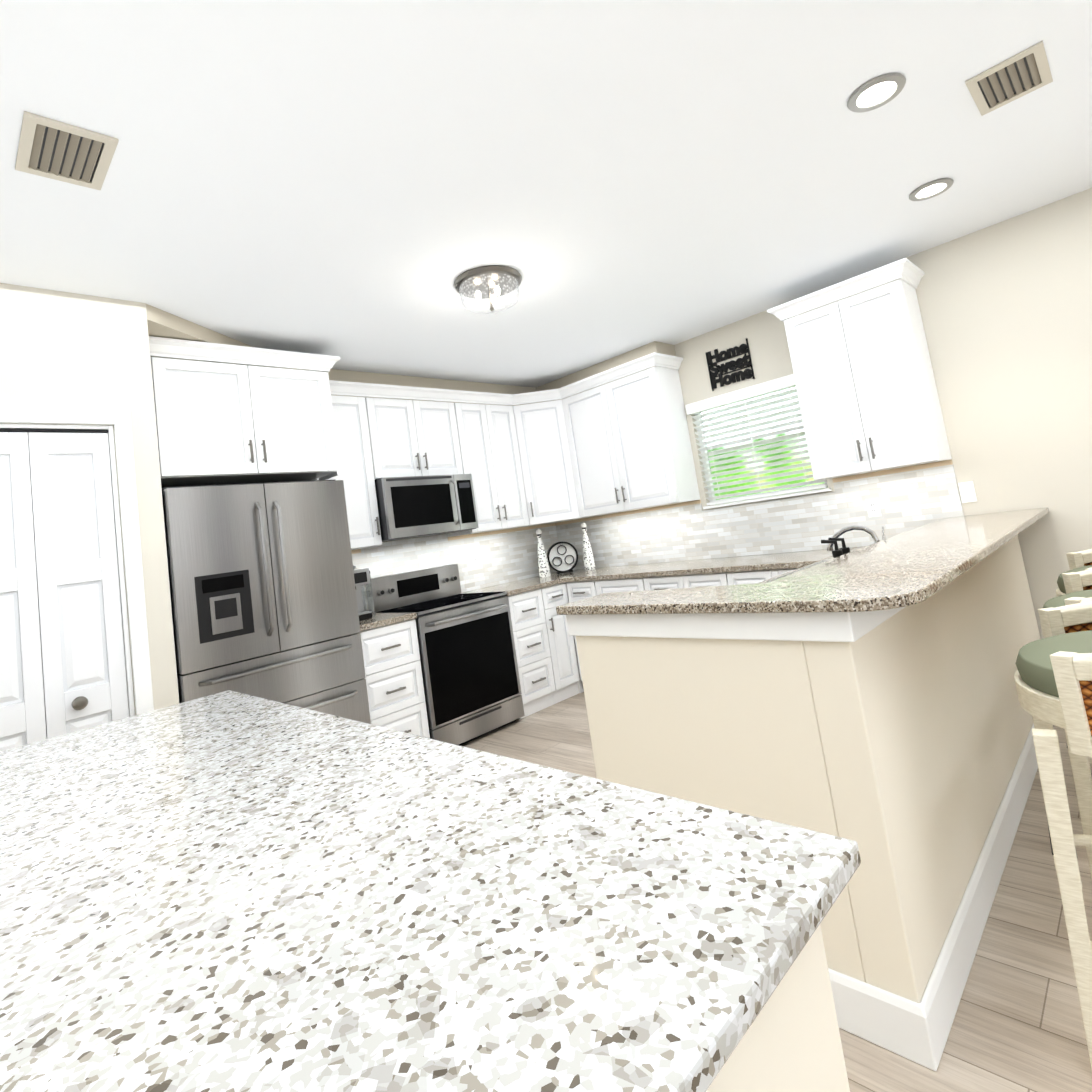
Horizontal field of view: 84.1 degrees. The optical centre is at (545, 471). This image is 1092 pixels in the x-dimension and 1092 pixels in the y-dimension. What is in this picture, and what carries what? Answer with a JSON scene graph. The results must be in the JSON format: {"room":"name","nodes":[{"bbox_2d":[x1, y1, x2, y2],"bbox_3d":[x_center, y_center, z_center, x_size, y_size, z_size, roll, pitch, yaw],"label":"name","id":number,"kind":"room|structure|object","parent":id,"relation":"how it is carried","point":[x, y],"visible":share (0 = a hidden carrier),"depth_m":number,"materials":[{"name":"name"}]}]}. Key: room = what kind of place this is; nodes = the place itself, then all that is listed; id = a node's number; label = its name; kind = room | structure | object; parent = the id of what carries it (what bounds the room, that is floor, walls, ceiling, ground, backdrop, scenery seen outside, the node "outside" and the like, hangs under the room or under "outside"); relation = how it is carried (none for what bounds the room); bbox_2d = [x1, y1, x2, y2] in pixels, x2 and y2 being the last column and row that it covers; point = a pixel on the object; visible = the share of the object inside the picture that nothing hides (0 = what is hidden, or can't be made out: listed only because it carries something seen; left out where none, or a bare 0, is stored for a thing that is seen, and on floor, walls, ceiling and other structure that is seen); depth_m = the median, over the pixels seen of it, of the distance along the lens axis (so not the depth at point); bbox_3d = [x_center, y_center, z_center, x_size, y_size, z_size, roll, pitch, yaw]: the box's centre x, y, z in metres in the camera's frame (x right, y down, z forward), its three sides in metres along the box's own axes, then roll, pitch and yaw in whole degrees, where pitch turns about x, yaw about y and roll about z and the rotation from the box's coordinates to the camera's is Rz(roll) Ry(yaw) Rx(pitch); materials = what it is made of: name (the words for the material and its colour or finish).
{"room":"kitchen","nodes":[
{"label":"kitchen","id":0,"kind":"room"},
{"bbox_2d":[0,283,178,714],"bbox_3d":[-3.658,0.605,0.751,5.550,2.613,0.110,-3,-8,-45],"label":"wall","id":1,"kind":"structure","parent":0,"point":[62,350],"depth_m":2.61,"materials":[{"name":"beige paint"}]},
{"bbox_2d":[0,407,153,751],"bbox_3d":[-1.967,0.782,2.365,0.694,2.092,0.133,-3,-8,-45],"label":"closet door","id":2,"kind":"structure","parent":1,"relation":"attached to","point":[65,662],"depth_m":2.46,"materials":[{"name":"white wood"}]},
{"bbox_2d":[146,304,675,405],"bbox_3d":[-0.734,-0.713,4.131,3.448,0.199,1.589,-3,-8,-45],"label":"wall","id":3,"kind":"structure","parent":0,"point":[162,323],"depth_m":4.55,"materials":[{"name":"beige paint"}]},
{"bbox_2d":[355,524,556,610],"bbox_3d":[-1.147,0.621,4.616,3.670,2.613,0.120,-3,-8,-45],"label":"wall","id":4,"kind":"structure","parent":0,"point":[428,568],"depth_m":4.67,"materials":[{"name":"beige paint"}]},
{"bbox_2d":[149,336,339,702],"bbox_3d":[-1.706,0.628,3.435,1.080,2.530,0.741,-3,-8,-45],"label":"upper cabinet","id":5,"kind":"object","parent":4,"relation":"attached to","point":[225,422],"visible":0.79,"depth_m":3.28,"materials":[{"name":"white wood"}]},
{"bbox_2d":[313,390,384,549],"bbox_3d":[-1.423,0.023,4.163,0.476,1.038,0.328,-3,-8,-45],"label":"upper cabinet","id":6,"kind":"object","parent":4,"relation":"attached to","point":[361,459],"depth_m":4.10,"materials":[{"name":"white wood"}]},
{"bbox_2d":[377,394,456,477],"bbox_3d":[-1.063,-0.220,4.582,0.762,0.582,0.328,-3,-8,-45],"label":"upper cabinet","id":7,"kind":"object","parent":4,"relation":"attached to","point":[417,435],"depth_m":4.46,"materials":[{"name":"white wood"}]},
{"bbox_2d":[375,474,478,541],"bbox_3d":[-0.938,0.267,4.481,0.754,0.424,0.474,-3,-8,-45],"label":"microwave","id":8,"kind":"object","parent":7,"relation":"attached to","point":[416,506],"visible":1,"depth_m":4.30,"materials":[{"name":"grey metal"}]},
{"bbox_2d":[351,523,558,610],"bbox_3d":[-0.745,0.742,4.891,2.400,0.483,0.011,-3,-8,-45],"label":"tile backsplash","id":9,"kind":"structure","parent":4,"relation":"attached to","point":[508,555],"depth_m":5.01,"materials":[{"name":"beige tile"}]},
{"bbox_2d":[447,398,528,536],"bbox_3d":[-0.532,-0.021,5.035,0.735,1.038,0.367,-3,-8,-45],"label":"upper cabinet","id":10,"kind":"object","parent":4,"relation":"attached to","point":[484,440],"depth_m":4.91,"materials":[{"name":"white wood"}]},
{"bbox_2d":[489,388,581,526],"bbox_3d":[-0.006,-0.106,5.367,0.705,1.118,0.666,-3,-8,-45],"label":"upper cabinet","id":11,"kind":"object","parent":4,"relation":"attached to","point":[541,429],"depth_m":5.17,"materials":[{"name":"white wood"}]},
{"bbox_2d":[0,0,1091,387],"bbox_3d":[-0.127,-1.379,-0.325,9.120,0.060,9.120,-3,-8,-45],"label":"ceiling","id":12,"kind":"structure","parent":0,"point":[358,184],"depth_m":2.17,"materials":[{"name":"white paint"}]},
{"bbox_2d":[15,111,118,189],"bbox_3d":[-1.425,-0.940,1.798,0.210,0.010,0.290,-3,-8,-45],"label":"ceiling vent","id":13,"kind":"object","parent":12,"relation":"in","point":[58,150],"visible":1,"depth_m":1.78,"materials":[{"name":"beige metal"}]},
{"bbox_2d":[454,265,521,312],"bbox_3d":[-0.287,-0.899,3.101,0.352,0.164,0.352,-3,-8,-45],"label":"flush ceiling light","id":14,"kind":"object","parent":12,"relation":"attached to","point":[492,283],"visible":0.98,"depth_m":3.07,"materials":[{"name":"silver metal"}]},
{"bbox_2d":[847,73,905,112],"bbox_3d":[1.126,-1.288,2.066,0.180,0.010,0.180,-3,-8,-45],"label":"recessed light","id":15,"kind":"object","parent":12,"relation":"in","point":[876,92],"visible":1,"depth_m":2.06,"materials":[{"name":"grey"}]},
{"bbox_2d":[909,178,953,200],"bbox_3d":[1.794,-1.311,2.823,0.180,0.010,0.180,-3,-8,-45],"label":"recessed light","id":16,"kind":"object","parent":12,"relation":"in","point":[931,189],"visible":1,"depth_m":2.82,"materials":[{"name":"grey"}]},
{"bbox_2d":[965,41,1052,115],"bbox_3d":[1.613,-1.356,2.107,0.290,0.010,0.210,-3,-8,-45],"label":"ceiling vent","id":17,"kind":"object","parent":12,"relation":"in","point":[1016,76],"visible":1,"depth_m":2.10,"materials":[{"name":"beige metal"}]},
{"bbox_2d":[461,692,1091,1091],"bbox_3d":[0.261,1.253,-0.588,9.120,0.060,9.120,-3,-8,-45],"label":"floor","id":18,"kind":"structure","parent":0,"point":[1017,1024],"depth_m":1.54,"materials":[{"name":"brown wood"}]},
{"bbox_2d":[162,480,370,723],"bbox_3d":[-1.606,0.984,3.379,0.906,1.787,0.752,-3,-8,-45],"label":"fridge","id":19,"kind":"object","parent":18,"relation":"on","point":[263,592],"visible":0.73,"depth_m":3.15,"materials":[{"name":"grey metal"}]},
{"bbox_2d":[359,619,429,737],"bbox_3d":[-1.136,1.429,3.889,0.427,0.876,0.628,-3,-8,-45],"label":"base cabinet","id":20,"kind":"object","parent":18,"relation":"on","point":[391,654],"depth_m":3.70,"materials":[{"name":"white wood"}]},
{"bbox_2d":[359,612,416,631],"bbox_3d":[-1.194,0.976,3.923,0.429,0.036,0.636,-3,-8,-45],"label":"countertop","id":21,"kind":"structure","parent":20,"relation":"on","point":[379,619],"depth_m":3.76,"materials":[{"name":"beige stone"}]},
{"bbox_2d":[353,565,374,620],"bbox_3d":[-1.277,0.795,3.965,0.258,0.350,0.308,-3,-8,-45],"label":"coffee maker","id":22,"kind":"object","parent":21,"relation":"on","point":[362,577],"visible":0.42,"depth_m":3.91,"materials":[{"name":"silver plastic"}]},
{"bbox_2d":[366,564,524,745],"bbox_3d":[-0.698,1.265,4.289,0.756,1.150,0.700,-3,-8,-45],"label":"range","id":23,"kind":"object","parent":18,"relation":"on","point":[470,673],"visible":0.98,"depth_m":4.11,"materials":[{"name":"grey metal"}]},
{"bbox_2d":[508,588,558,718],"bbox_3d":[-0.297,1.390,4.735,0.421,0.876,0.628,-3,-8,-45],"label":"base cabinet","id":24,"kind":"object","parent":18,"relation":"on","point":[548,662],"depth_m":4.50,"materials":[{"name":"white wood"}]},
{"bbox_2d":[543,582,582,701],"bbox_3d":[-0.066,1.375,4.926,0.296,0.876,0.688,-3,-8,-45],"label":"base cabinet","id":25,"kind":"object","parent":18,"relation":"on","point":[564,662],"depth_m":4.72,"materials":[{"name":"white wood"}]},
{"bbox_2d":[462,575,562,595],"bbox_3d":[-0.290,0.934,4.834,0.603,0.036,0.638,-3,-8,-45],"label":"countertop","id":26,"kind":"structure","parent":25,"relation":"on","point":[524,585],"depth_m":4.76,"materials":[{"name":"beige stone"}]},
{"bbox_2d":[567,581,594,691],"bbox_3d":[0.519,1.289,4.922,0.688,0.876,0.322,-3,-8,-45],"label":"base cabinet","id":27,"kind":"object","parent":18,"relation":"on","point":[576,591],"depth_m":4.78,"materials":[{"name":"white wood"}]},
{"bbox_2d":[595,578,642,595],"bbox_3d":[0.813,1.220,4.671,0.628,0.876,0.580,-3,-8,-45],"label":"base cabinet","id":28,"kind":"object","parent":18,"relation":"on","point":[632,584],"depth_m":4.50,"materials":[{"name":"white wood"}]},
{"bbox_2d":[639,573,714,590],"bbox_3d":[1.223,1.119,4.260,0.628,0.876,0.720,-3,-8,-45],"label":"base cabinet","id":29,"kind":"object","parent":18,"relation":"on","point":[697,580],"depth_m":4.13,"materials":[{"name":"white wood"}]},
{"bbox_2d":[715,568,797,585],"bbox_3d":[1.620,1.021,3.862,0.628,0.876,0.658,-3,-8,-45],"label":"base cabinet","id":30,"kind":"object","parent":18,"relation":"on","point":[746,577],"depth_m":3.78,"materials":[{"name":"white wood"}]},
{"bbox_2d":[527,547,856,582],"bbox_3d":[0.855,0.740,4.583,0.662,0.036,2.648,-3,-8,-45],"label":"countertop","id":31,"kind":"structure","parent":30,"relation":"on","point":[789,560],"depth_m":4.18,"materials":[{"name":"beige stone"}]},
{"bbox_2d":[536,529,550,577],"bbox_3d":[-0.036,0.710,5.273,0.100,0.416,0.100,-3,-8,-45],"label":"decorative bottle","id":32,"kind":"object","parent":31,"relation":"on","point":[543,567],"visible":1,"depth_m":5.24,"materials":[{"name":"ceramic"}]},
{"bbox_2d":[547,542,577,573],"bbox_3d":[0.145,0.758,5.361,0.270,0.274,0.130,-8,-6,-4],"label":"decorative plate","id":33,"kind":"object","parent":31,"relation":"on","point":[562,557],"visible":1,"depth_m":5.33,"materials":[{"name":"white ceramic"}]},
{"bbox_2d":[581,523,595,570],"bbox_3d":[0.356,0.655,5.305,0.100,0.416,0.100,-3,-8,-45],"label":"decorative bottle","id":34,"kind":"object","parent":31,"relation":"on","point":[588,561],"visible":1,"depth_m":5.27,"materials":[{"name":"ceramic"}]},
{"bbox_2d":[720,934,849,1091],"bbox_3d":[-0.873,1.075,0.787,1.537,0.888,2.038,-3,-8,-45],"label":"kitchen island","id":35,"kind":"object","parent":18,"relation":"on","point":[798,1047],"depth_m":0.60,"materials":[{"name":"beige paint"}]},
{"bbox_2d":[0,690,860,1091],"bbox_3d":[-0.940,0.625,0.832,1.589,0.025,2.090,-3,-8,-45],"label":"island countertop","id":36,"kind":"structure","parent":35,"relation":"on","point":[226,891],"depth_m":0.65,"materials":[{"name":"white stone"}]},
{"bbox_2d":[616,551,1027,1018],"bbox_3d":[1.448,0.929,2.689,2.510,0.876,0.673,-3,-8,-45],"label":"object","id":37,"kind":"object","parent":18,"relation":"on","point":[866,699],"depth_m":1.63,"materials":[{"name":"beige paint"}]},
{"bbox_2d":[612,615,871,646],"bbox_3d":[1.369,0.482,2.746,2.510,0.036,0.709,-3,-8,-45],"label":"trim","id":38,"kind":"structure","parent":37,"relation":"on","point":[742,630],"depth_m":1.62,"materials":[{"name":"white wood"}]},
{"bbox_2d":[556,507,1048,614],"bbox_3d":[1.351,0.340,2.643,2.672,0.028,1.084,-3,-8,-45],"label":"countertop","id":39,"kind":"structure","parent":37,"relation":"on","point":[898,574],"depth_m":1.83,"materials":[{"name":"beige stone"}]},
{"bbox_2d":[766,525,885,581],"bbox_3d":[1.436,0.374,2.989,0.760,0.202,0.430,-3,-8,-45],"label":"faucet","id":40,"kind":"object","parent":39,"relation":"on","point":[851,528],"visible":0.19,"depth_m":2.95,"materials":[{"name":"silver metal"}]},
{"bbox_2d":[821,538,849,557],"bbox_3d":[1.227,0.369,2.538,0.137,0.184,0.081,-3,-8,-45],"label":"soap dispenser","id":41,"kind":"object","parent":39,"relation":"on","point":[838,552],"visible":0.42,"depth_m":2.52,"materials":[{"name":"black metal"}]},
{"bbox_2d":[1014,602,1091,1067],"bbox_3d":[1.423,0.639,1.376,0.530,1.197,0.599,-13,-7,36],"label":"bar stool","id":42,"kind":"object","parent":18,"relation":"on","point":[1053,678],"visible":1,"depth_m":1.31,"materials":[{"name":"beige wood"}]},
{"bbox_2d":[1040,569,1091,878],"bbox_3d":[1.873,0.620,1.844,0.530,1.197,0.599,-13,-7,39],"label":"bar stool","id":43,"kind":"object","parent":18,"relation":"on","point":[1078,587],"visible":0.44,"depth_m":1.79,"materials":[{"name":"beige wood"}]},
{"bbox_2d":[1056,549,1091,763],"bbox_3d":[2.296,0.601,2.285,0.530,1.197,0.599,-12,-7,34],"label":"bar stool","id":44,"kind":"object","parent":18,"relation":"on","point":[1079,561],"visible":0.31,"depth_m":2.58,"materials":[{"name":"beige wood"}]},
{"bbox_2d":[557,188,1091,638],"bbox_3d":[3.274,-0.221,2.697,0.120,2.613,9.000,-3,-8,-45],"label":"wall","id":45,"kind":"structure","parent":0,"point":[1005,306],"depth_m":3.31,"materials":[{"name":"beige paint"}]},
{"bbox_2d":[561,354,699,517],"bbox_3d":[0.627,-0.239,4.969,0.371,1.118,1.027,-3,-8,-45],"label":"upper cabinet","id":46,"kind":"object","parent":45,"relation":"attached to","point":[629,438],"depth_m":4.74,"materials":[{"name":"white wood"}]},
{"bbox_2d":[705,338,754,390],"bbox_3d":[1.354,-0.785,4.476,0.010,0.300,0.340,-3,-8,-45],"label":"sign","id":47,"kind":"object","parent":45,"relation":"attached to","point":[739,363],"visible":1,"depth_m":4.47,"materials":[{"name":"black metal"}]},
{"bbox_2d":[555,460,963,569],"bbox_3d":[1.255,0.435,4.632,0.011,0.456,3.261,-3,-8,-45],"label":"tile backsplash","id":48,"kind":"structure","parent":45,"relation":"attached to","point":[912,497],"depth_m":4.26,"materials":[{"name":"beige tile"}]},
{"bbox_2d":[865,498,881,516],"bbox_3d":[2.061,0.228,3.813,0.008,0.115,0.075,-3,-8,-45],"label":"electrical outlet plate","id":49,"kind":"object","parent":48,"relation":"attached to","point":[873,506],"depth_m":3.81,"materials":[{"name":"white plastic"}]},
{"bbox_2d":[958,481,976,502],"bbox_3d":[2.416,0.119,3.471,0.009,0.117,0.072,-3,-8,-45],"label":"electrical outlet plate","id":50,"kind":"object","parent":48,"relation":"attached to","point":[967,492],"depth_m":3.47,"materials":[{"name":"white plastic"}]},
{"bbox_2d":[695,388,831,508],"bbox_3d":[1.518,-0.189,4.392,0.115,0.806,0.950,-3,-8,-45],"label":"window","id":51,"kind":"structure","parent":45,"relation":"in","point":[768,497],"depth_m":4.41,"materials":[{"name":"white"}]},
{"bbox_2d":[685,374,827,504],"bbox_3d":[1.493,-0.207,4.372,0.081,0.793,0.934,-3,-8,-45],"label":"window blinds","id":52,"kind":"object","parent":51,"relation":"attached to","point":[755,391],"visible":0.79,"depth_m":4.37,"materials":[{"name":"white plastic"}]},
{"bbox_2d":[777,262,951,479],"bbox_3d":[1.929,-0.557,3.695,0.328,1.118,0.675,-3,-8,-45],"label":"upper cabinet","id":53,"kind":"object","parent":45,"relation":"attached to","point":[868,397],"depth_m":3.53,"materials":[{"name":"white wood"}]},
{"label":"outside","id":54,"kind":"structure","parent":0,"visible":0},
{"bbox_2d":[701,387,823,502],"bbox_3d":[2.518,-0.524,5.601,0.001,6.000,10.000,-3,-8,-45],"label":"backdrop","id":55,"kind":"structure","parent":54,"point":[767,468],"depth_m":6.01,"materials":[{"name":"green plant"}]}
]}

